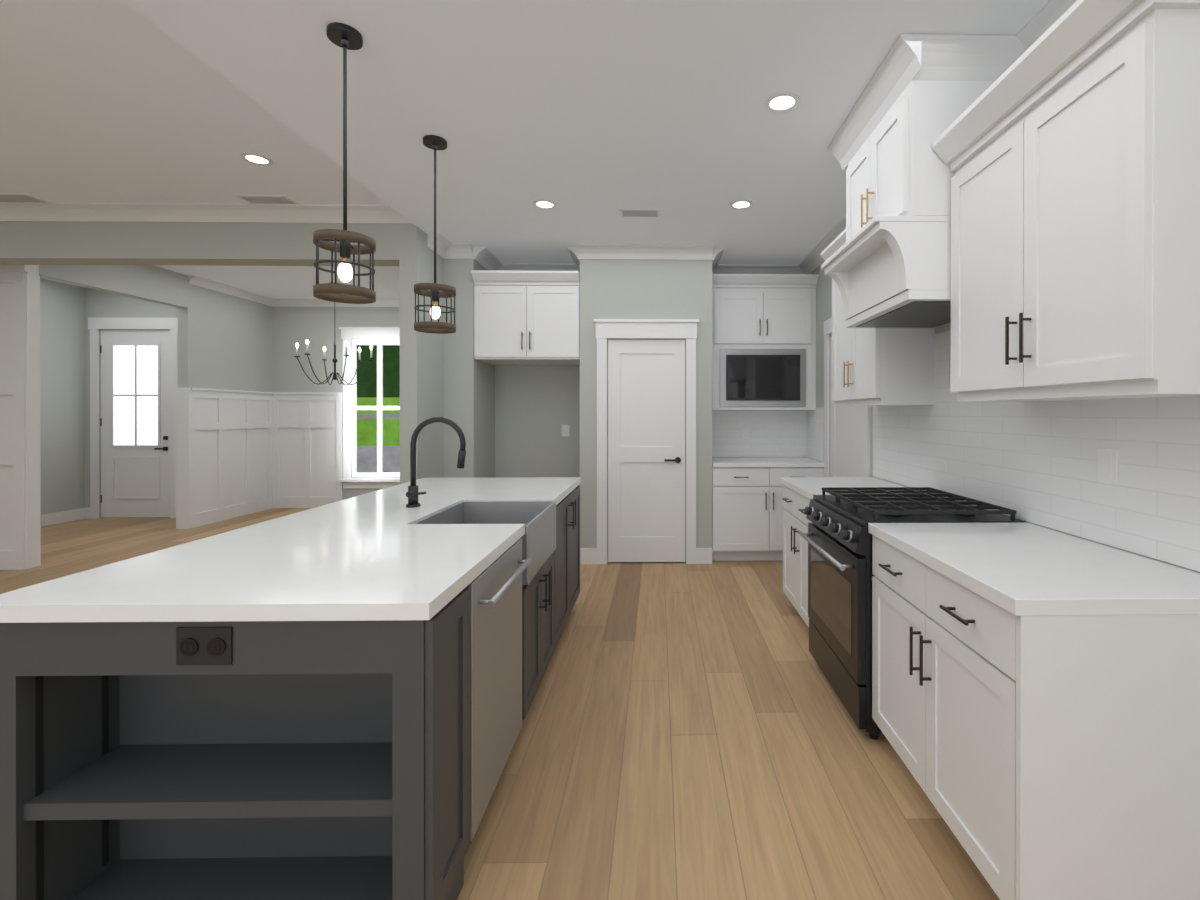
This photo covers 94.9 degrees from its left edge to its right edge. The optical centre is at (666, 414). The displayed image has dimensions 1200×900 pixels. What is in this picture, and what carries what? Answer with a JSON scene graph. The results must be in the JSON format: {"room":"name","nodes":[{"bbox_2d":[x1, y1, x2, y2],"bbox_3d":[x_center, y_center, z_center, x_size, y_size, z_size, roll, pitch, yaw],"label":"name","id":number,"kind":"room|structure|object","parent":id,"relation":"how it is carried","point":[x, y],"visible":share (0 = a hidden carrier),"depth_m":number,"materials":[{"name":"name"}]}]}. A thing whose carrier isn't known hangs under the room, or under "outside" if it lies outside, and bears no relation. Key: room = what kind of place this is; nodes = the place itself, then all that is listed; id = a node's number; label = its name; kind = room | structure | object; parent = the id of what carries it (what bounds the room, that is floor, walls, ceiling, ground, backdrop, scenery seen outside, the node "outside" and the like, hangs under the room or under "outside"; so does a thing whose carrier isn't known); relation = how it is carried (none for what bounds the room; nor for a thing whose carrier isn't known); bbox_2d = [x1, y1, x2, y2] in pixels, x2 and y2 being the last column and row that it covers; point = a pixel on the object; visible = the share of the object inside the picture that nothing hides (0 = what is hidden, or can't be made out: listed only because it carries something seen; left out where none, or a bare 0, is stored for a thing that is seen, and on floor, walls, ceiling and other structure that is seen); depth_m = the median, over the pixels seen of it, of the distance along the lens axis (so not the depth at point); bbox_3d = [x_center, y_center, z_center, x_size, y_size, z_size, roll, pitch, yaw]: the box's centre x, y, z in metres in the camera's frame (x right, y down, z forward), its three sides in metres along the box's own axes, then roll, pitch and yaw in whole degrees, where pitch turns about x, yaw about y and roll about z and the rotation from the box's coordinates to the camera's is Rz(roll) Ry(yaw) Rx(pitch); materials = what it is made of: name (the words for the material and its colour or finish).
{"room":"kitchen","nodes":[
{"label":"kitchen","id":0,"kind":"room"},
{"bbox_2d":[40,278,85,514],"bbox_3d":[-7.554,-0.140,1.993,0.150,3.000,10.530,0,0,-1],"label":"wall","id":1,"kind":"structure","parent":0,"point":[62,385],"depth_m":6.84,"materials":[{"name":"grey paint"}]},
{"bbox_2d":[85,288,177,517],"bbox_3d":[-6.686,-0.151,7.197,1.750,3.000,0.150,0,0,-1],"label":"wall","id":2,"kind":"structure","parent":0,"point":[98,303],"depth_m":7.11,"materials":[{"name":"grey paint"}]},
{"bbox_2d":[88,317,177,518],"bbox_3d":[-6.920,0.044,7.106,1.160,2.610,0.024,0,0,-1],"label":"door frame","id":3,"kind":"structure","parent":2,"relation":"attached to","point":[94,323],"depth_m":7.09,"materials":[{"name":"white wood"}]},
{"bbox_2d":[100,330,169,516],"bbox_3d":[-6.921,0.115,7.136,0.916,2.445,0.065,0,0,-1],"label":"entry door","id":4,"kind":"structure","parent":2,"relation":"in","point":[135,423],"depth_m":7.13,"materials":[{"name":"white wood"}]},
{"bbox_2d":[41,508,711,563],"bbox_3d":[-3.568,1.282,5.774,7.940,0.140,2.800,0,0,-1],"label":"baseboard","id":5,"kind":"structure","parent":2,"relation":"attached to","point":[589,555],"depth_m":6.60,"materials":[{"name":"white wood"}]},
{"bbox_2d":[39,265,271,391],"bbox_3d":[-5.739,-0.149,6.402,0.120,3.000,3.010,0,0,-1],"label":"wall","id":6,"kind":"structure","parent":0,"point":[224,341],"depth_m":6.71,"materials":[{"name":"grey paint"}]},
{"bbox_2d":[180,388,275,528],"bbox_3d":[-5.676,0.514,7.184,0.090,1.670,1.450,0,0,-1],"label":"wainscoting","id":7,"kind":"structure","parent":6,"relation":"attached to","point":[240,453],"depth_m":7.03,"materials":[{"name":"white wood"}]},
{"bbox_2d":[188,276,275,306],"bbox_3d":[-5.645,-1.606,7.140,0.090,0.090,1.310,0,0,-1],"label":"crown molding","id":8,"kind":"structure","parent":6,"relation":"attached to","point":[195,280],"depth_m":7.07,"materials":[{"name":"white wood"}]},
{"bbox_2d":[0,0,399,299],"bbox_3d":[-2.996,-1.726,2.446,9.280,0.170,11.300,0,0,-1],"label":"ceiling","id":9,"kind":"structure","parent":0,"point":[112,101],"depth_m":3.18,"materials":[{"name":"white paint"}]},
{"bbox_2d":[0,193,48,202],"bbox_3d":[-4.973,-1.639,4.136,0.420,0.012,0.160,0,0,-1],"label":"ceiling vent","id":10,"kind":"object","parent":9,"relation":"in","point":[4,197],"depth_m":4.13,"materials":[{"name":"white"}]},
{"bbox_2d":[0,221,398,265],"bbox_3d":[-4.832,-1.445,4.448,5.370,0.400,0.200,0,0,-1],"label":"header beam","id":11,"kind":"structure","parent":9,"relation":"attached to","point":[154,243],"depth_m":4.37,"materials":[{"name":"grey paint"}]},
{"bbox_2d":[240,153,272,165],"bbox_3d":[-2.632,-1.640,3.513,0.169,0.006,0.169,0,0,-7],"label":"recessed light","id":12,"kind":"object","parent":9,"relation":"in","point":[257,159],"depth_m":3.51,"materials":[{"name":"white plastic"}]},
{"bbox_2d":[236,195,297,203],"bbox_3d":[-3.043,-1.639,4.166,0.360,0.012,0.150,0,0,-1],"label":"ceiling vent","id":13,"kind":"object","parent":9,"relation":"in","point":[251,199],"depth_m":4.15,"materials":[{"name":"white metal"}]},
{"bbox_2d":[294,282,373,385],"bbox_3d":[-4.176,-1.013,6.880,0.840,1.275,0.860,0,0,-1],"label":"dining chandelier","id":14,"kind":"object","parent":9,"relation":"hanging from","point":[334,361],"visible":0.98,"depth_m":6.87,"materials":[{"name":"black metal"}]},
{"bbox_2d":[272,307,399,499],"bbox_3d":[-2.134,-0.153,8.039,7.380,3.000,0.150,0,0,-1],"label":"wall","id":15,"kind":"structure","parent":0,"point":[300,326],"depth_m":7.92,"materials":[{"name":"grey paint"}]},
{"bbox_2d":[276,392,342,507],"bbox_3d":[-5.167,0.512,7.893,0.950,1.670,0.050,0,0,-1],"label":"wainscoting","id":16,"kind":"structure","parent":15,"relation":"attached to","point":[309,425],"depth_m":7.90,"materials":[{"name":"white wood"}]},
{"bbox_2d":[276,299,399,306],"bbox_3d":[-3.952,-1.608,7.887,3.500,0.090,0.090,0,0,-1],"label":"crown molding","id":17,"kind":"structure","parent":15,"relation":"attached to","point":[279,302],"depth_m":7.89,"materials":[{"name":"white wood"}]},
{"bbox_2d":[339,327,399,487],"bbox_3d":[-4.193,-0.098,7.942,1.060,2.330,0.160,0,0,-1],"label":"dining room window","id":18,"kind":"structure","parent":15,"relation":"in","point":[379,336],"depth_m":7.92,"materials":[{"name":"white wood"}]},
{"bbox_2d":[399,224,494,483],"bbox_3d":[-1.970,-0.149,6.182,0.410,3.000,3.570,0,0,-1],"label":"wall","id":19,"kind":"structure","parent":0,"point":[450,377],"depth_m":4.89,"materials":[{"name":"grey paint"}]},
{"bbox_2d":[0,202,411,223],"bbox_3d":[-4.760,-1.590,4.294,5.510,0.110,0.110,0,0,-1],"label":"crown molding","id":20,"kind":"structure","parent":19,"relation":"attached to","point":[9,211],"depth_m":4.32,"materials":[{"name":"white wood"}]},
{"bbox_2d":[427,234,459,258],"bbox_3d":[-1.947,-1.461,4.754,0.130,0.110,0.320,0,0,-1],"label":"crown molding","id":21,"kind":"structure","parent":19,"relation":"attached to","point":[445,249],"depth_m":4.80,"materials":[{"name":"white wood"}]},
{"bbox_2d":[468,243,503,270],"bbox_3d":[-1.693,-1.462,5.143,0.110,0.110,0.630,0,0,-1],"label":"crown molding","id":22,"kind":"structure","parent":19,"relation":"attached to","point":[482,255],"depth_m":5.10,"materials":[{"name":"white wood"}]},
{"bbox_2d":[0,508,999,899],"bbox_3d":[-3.007,1.407,3.178,9.280,0.100,12.750,0,0,-1],"label":"floor","id":23,"kind":"structure","parent":0,"point":[690,732],"depth_m":2.13,"materials":[{"name":"beige wood"}]},
{"bbox_2d":[0,265,40,569],"bbox_3d":[-6.124,-0.146,4.823,1.060,3.000,0.135,0,0,-1],"label":"paneled column","id":24,"kind":"structure","parent":23,"relation":"on","point":[20,507],"depth_m":4.80,"materials":[{"name":"white wood"}]},
{"bbox_2d":[0,481,580,899],"bbox_3d":[-1.092,0.921,2.555,1.119,0.876,2.516,0,0,-1],"label":"kitchen island","id":25,"kind":"object","parent":23,"relation":"on","point":[330,701],"depth_m":1.45,"materials":[{"name":"grey wood"}]},
{"bbox_2d":[176,627,231,664],"bbox_3d":[-1.102,0.551,1.301,0.130,0.090,0.010,0,0,-1],"label":"outlet","id":26,"kind":"object","parent":25,"relation":"attached to","point":[194,645],"depth_m":1.30,"materials":[{"name":"black plastic"}]},
{"bbox_2d":[0,477,579,616],"bbox_3d":[-1.130,0.463,2.561,1.095,0.040,2.552,0,0,-1],"label":"island countertop","id":27,"kind":"structure","parent":25,"relation":"on","point":[408,547],"depth_m":1.65,"materials":[{"name":"white stone"}]},
{"bbox_2d":[406,417,465,507],"bbox_3d":[-1.113,0.228,2.623,0.285,0.432,0.100,0,0,-1],"label":"faucet","id":28,"kind":"object","parent":27,"relation":"on","point":[412,494],"depth_m":2.63,"materials":[{"name":"black metal"}]},
{"bbox_2d":[467,538,531,840],"bbox_3d":[-0.843,0.926,1.886,0.641,0.868,0.594,0,0,-1],"label":"dishwasher","id":29,"kind":"object","parent":25,"relation":"in","point":[495,591],"depth_m":1.80,"materials":[{"name":"silver metal"}]},
{"bbox_2d":[712,467,823,560],"bbox_3d":[0.930,0.915,5.290,1.034,0.875,0.682,0,0,-1],"label":"base cabinet","id":30,"kind":"object","parent":23,"relation":"on","point":[747,513],"visible":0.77,"depth_m":4.99,"materials":[{"name":"white wood"}]},
{"bbox_2d":[712,457,823,466],"bbox_3d":[0.930,0.458,5.296,1.034,0.040,0.655,0,0,-1],"label":"countertop","id":31,"kind":"structure","parent":30,"relation":"on","point":[762,462],"depth_m":5.01,"materials":[{"name":"white stone"}]},
{"bbox_2d":[782,484,811,626],"bbox_3d":[1.133,0.919,3.438,0.688,0.875,0.840,0,0,-1],"label":"base cabinet","id":32,"kind":"object","parent":23,"relation":"on","point":[796,521],"visible":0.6,"depth_m":3.47,"materials":[{"name":"white wood"}]},
{"bbox_2d":[799,487,1025,739],"bbox_3d":[1.103,0.878,2.634,0.763,0.960,0.756,0,0,-1],"label":"gas range","id":33,"kind":"object","parent":23,"relation":"on","point":[837,537],"visible":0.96,"depth_m":2.44,"materials":[{"name":"black metal"}]},
{"bbox_2d":[872,535,1199,899],"bbox_3d":[1.159,0.923,1.791,0.688,0.875,0.922,0,0,-1],"label":"base cabinet","id":34,"kind":"object","parent":23,"relation":"on","point":[1050,757],"visible":0.81,"depth_m":1.33,"materials":[{"name":"white wood"}]},
{"bbox_2d":[780,477,1199,615],"bbox_3d":[1.156,0.464,2.599,0.667,0.040,2.547,0,0,-1],"label":"countertop","id":35,"kind":"structure","parent":34,"relation":"on","point":[1022,569],"depth_m":1.60,"materials":[{"name":"white stone"}]},
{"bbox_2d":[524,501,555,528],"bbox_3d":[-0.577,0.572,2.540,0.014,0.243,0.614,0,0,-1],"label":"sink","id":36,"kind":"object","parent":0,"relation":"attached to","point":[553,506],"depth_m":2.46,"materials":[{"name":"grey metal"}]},
{"bbox_2d":[127,0,1047,264],"bbox_3d":[-0.147,-1.659,1.302,3.620,0.300,8.920,0,0,-1],"label":"ceiling","id":37,"kind":"structure","parent":0,"point":[589,118],"depth_m":2.62,"materials":[{"name":"white paint"}]},
{"bbox_2d":[124,0,415,225],"bbox_3d":[-1.954,-1.572,0.678,0.012,0.130,7.430,0,0,-1],"label":"fascia","id":38,"kind":"object","parent":37,"relation":"attached to","point":[162,29],"visible":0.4,"depth_m":2.55,"materials":[{"name":"white paint"}]},
{"bbox_2d":[313,22,375,303],"bbox_3d":[-1.275,-0.985,2.167,0.214,1.050,0.214,0,0,-1],"label":"pendant light","id":39,"kind":"object","parent":37,"relation":"hanging from","point":[345,37],"visible":1,"depth_m":2.16,"materials":[{"name":"wood"},{"name":"black metal"},{"name":"glass"}]},
{"bbox_2d":[414,135,455,333],"bbox_3d":[-1.277,-0.987,3.016,0.214,1.050,0.214,0,0,-1],"label":"pendant light","id":40,"kind":"object","parent":37,"relation":"hanging from","point":[435,291],"visible":1,"depth_m":3.00,"materials":[{"name":"wood"},{"name":"black metal"},{"name":"glass"}]},
{"bbox_2d":[533,199,556,208],"bbox_3d":[-0.876,-1.511,3.931,0.169,0.006,0.169,0,0,-7],"label":"recessed light","id":41,"kind":"object","parent":37,"relation":"in","point":[542,204],"depth_m":3.93,"materials":[{"name":"white plastic"}]},
{"bbox_2d":[619,208,659,216],"bbox_3d":[-0.201,-1.509,4.091,0.300,0.012,0.150,0,0,-1],"label":"ceiling vent","id":42,"kind":"object","parent":37,"relation":"in","point":[624,212],"depth_m":4.07,"materials":[{"name":"white metal"}]},
{"bbox_2d":[730,200,752,208],"bbox_3d":[0.537,-1.511,3.933,0.169,0.006,0.169,0,0,-7],"label":"recessed light","id":43,"kind":"object","parent":37,"relation":"in","point":[738,204],"depth_m":3.93,"materials":[{"name":"white plastic"}]},
{"bbox_2d":[764,92,799,112],"bbox_3d":[0.559,-1.508,2.643,0.169,0.006,0.169,0,0,-7],"label":"recessed light","id":44,"kind":"object","parent":37,"relation":"in","point":[781,102],"depth_m":2.64,"materials":[{"name":"white plastic"}]},
{"bbox_2d":[580,259,711,563],"bbox_3d":[-0.192,-0.082,5.290,1.204,2.870,0.650,0,0,-1],"label":"wall","id":45,"kind":"structure","parent":0,"point":[645,289],"depth_m":4.96,"materials":[{"name":"grey paint"}]},
{"bbox_2d":[568,260,579,275],"bbox_3d":[-0.848,-1.462,5.216,0.110,0.110,0.510,0,0,-1],"label":"crown molding","id":46,"kind":"structure","parent":45,"relation":"attached to","point":[575,267],"depth_m":5.51,"materials":[{"name":"white wood"}]},
{"bbox_2d":[567,244,723,263],"bbox_3d":[-0.186,-1.461,4.907,1.424,0.110,0.110,0,0,-1],"label":"crown molding","id":47,"kind":"structure","parent":45,"relation":"attached to","point":[583,251],"depth_m":4.92,"materials":[{"name":"white wood"}]},
{"bbox_2d":[594,319,698,563],"bbox_3d":[-0.183,0.246,4.945,0.949,2.215,0.040,0,0,-1],"label":"door frame","id":48,"kind":"structure","parent":45,"relation":"attached to","point":[686,329],"depth_m":4.94,"materials":[{"name":"white wood"}]},
{"bbox_2d":[608,339,684,561],"bbox_3d":[-0.183,0.329,4.968,0.703,2.025,0.066,0,0,-1],"label":"pantry door","id":49,"kind":"structure","parent":45,"relation":"in","point":[646,450],"depth_m":4.98,"materials":[{"name":"white wood"}]},
{"bbox_2d":[712,264,723,273],"bbox_3d":[0.466,-1.462,5.237,0.110,0.110,0.510,0,0,-1],"label":"crown molding","id":50,"kind":"structure","parent":45,"relation":"attached to","point":[716,268],"depth_m":5.55,"materials":[{"name":"white wood"}]},
{"bbox_2d":[495,277,805,484],"bbox_3d":[-0.277,-0.083,5.684,3.740,2.870,0.158,0,0,-1],"label":"wall","id":51,"kind":"structure","parent":0,"point":[537,407],"depth_m":5.60,"materials":[{"name":"grey paint"}]},
{"bbox_2d":[471,270,579,364],"bbox_3d":[-1.272,-0.895,5.237,0.950,0.783,0.712,0,0,-1],"label":"upper cabinet","id":52,"kind":"object","parent":51,"relation":"attached to","point":[526,317],"visible":0.98,"depth_m":4.95,"materials":[{"name":"white wood"}]},
{"bbox_2d":[504,263,579,276],"bbox_3d":[-1.276,-1.463,5.540,0.956,0.110,0.110,0,0,-1],"label":"crown molding","id":53,"kind":"structure","parent":51,"relation":"attached to","point":[507,266],"depth_m":5.52,"materials":[{"name":"white wood"}]},
{"bbox_2d":[562,425,569,435],"bbox_3d":[-1.035,0.162,5.599,0.080,0.120,0.006,0,0,-1],"label":"electrical outlet plate","id":54,"kind":"object","parent":51,"relation":"attached to","point":[565,428],"depth_m":5.60,"materials":[{"name":"white plastic"}]},
{"bbox_2d":[720,264,795,273],"bbox_3d":[0.860,-1.463,5.574,0.910,0.110,0.110,0,0,-1],"label":"crown molding","id":55,"kind":"structure","parent":51,"relation":"attached to","point":[728,268],"depth_m":5.56,"materials":[{"name":"white wood"}]},
{"bbox_2d":[712,274,818,409],"bbox_3d":[0.928,-0.692,5.415,1.034,1.290,0.427,0,0,-1],"label":"upper cabinet","id":56,"kind":"object","parent":51,"relation":"attached to","point":[763,341],"visible":0.94,"depth_m":5.27,"materials":[{"name":"white painted wood"},{"name":"bronze handles"}]},
{"bbox_2d":[806,266,1199,572],"bbox_3d":[1.584,-0.074,1.332,0.158,2.870,8.920,0,0,-1],"label":"wall","id":57,"kind":"structure","parent":0,"point":[1035,462],"depth_m":2.10,"materials":[{"name":"white tile"}]},
{"bbox_2d":[830,336,862,476],"bbox_3d":[1.487,0.320,4.467,0.032,2.045,0.844,0,0,-1],"label":"door","id":58,"kind":"structure","parent":57,"relation":"in","point":[846,441],"depth_m":4.52,"materials":[{"name":"white wood"}]},
{"bbox_2d":[824,317,869,476],"bbox_3d":[1.451,0.255,4.466,0.024,2.200,1.040,0,0,-1],"label":"door frame","id":59,"kind":"structure","parent":57,"relation":"attached to","point":[828,323],"depth_m":4.90,"materials":[{"name":"white wood"}]},
{"bbox_2d":[821,229,934,405],"bbox_3d":[1.275,-0.587,3.402,0.404,1.062,0.770,0,0,-1],"label":"upper cabinet","id":60,"kind":"object","parent":57,"relation":"attached to","point":[882,366],"visible":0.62,"depth_m":3.02,"materials":[{"name":"white wood"}]},
{"bbox_2d":[821,34,1024,327],"bbox_3d":[1.171,-0.990,2.631,0.637,1.035,0.924,0,0,-1],"label":"range hood","id":61,"kind":"object","parent":57,"relation":"attached to","point":[887,264],"visible":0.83,"depth_m":2.28,"materials":[{"name":"white painted wood"}]},
{"bbox_2d":[796,0,1076,273],"bbox_3d":[1.458,-1.454,1.327,0.110,0.110,8.620,0,0,-1],"label":"crown molding","id":62,"kind":"structure","parent":57,"relation":"attached to","point":[1042,20],"depth_m":2.14,"materials":[{"name":"white wood"}]},
{"bbox_2d":[932,0,1199,401],"bbox_3d":[1.301,-0.584,1.751,0.404,1.062,0.999,0,0,-1],"label":"upper cabinet","id":63,"kind":"object","parent":57,"relation":"attached to","point":[1066,145],"visible":1,"depth_m":1.54,"materials":[{"name":"white wood"}]},
{"bbox_2d":[1098,448,1117,485],"bbox_3d":[1.492,0.175,1.852,0.008,0.120,0.080,0,0,-1],"label":"electrical outlet plate","id":64,"kind":"object","parent":57,"relation":"attached to","point":[1107,466],"depth_m":1.84,"materials":[{"name":"white plastic"}]},
{"label":"outside","id":65,"kind":"structure","parent":0,"visible":0},
{"bbox_2d":[357,343,399,471],"bbox_3d":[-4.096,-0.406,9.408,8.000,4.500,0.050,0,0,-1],"label":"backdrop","id":66,"kind":"structure","parent":65,"point":[367,427],"depth_m":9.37,"materials":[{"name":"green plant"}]}
]}

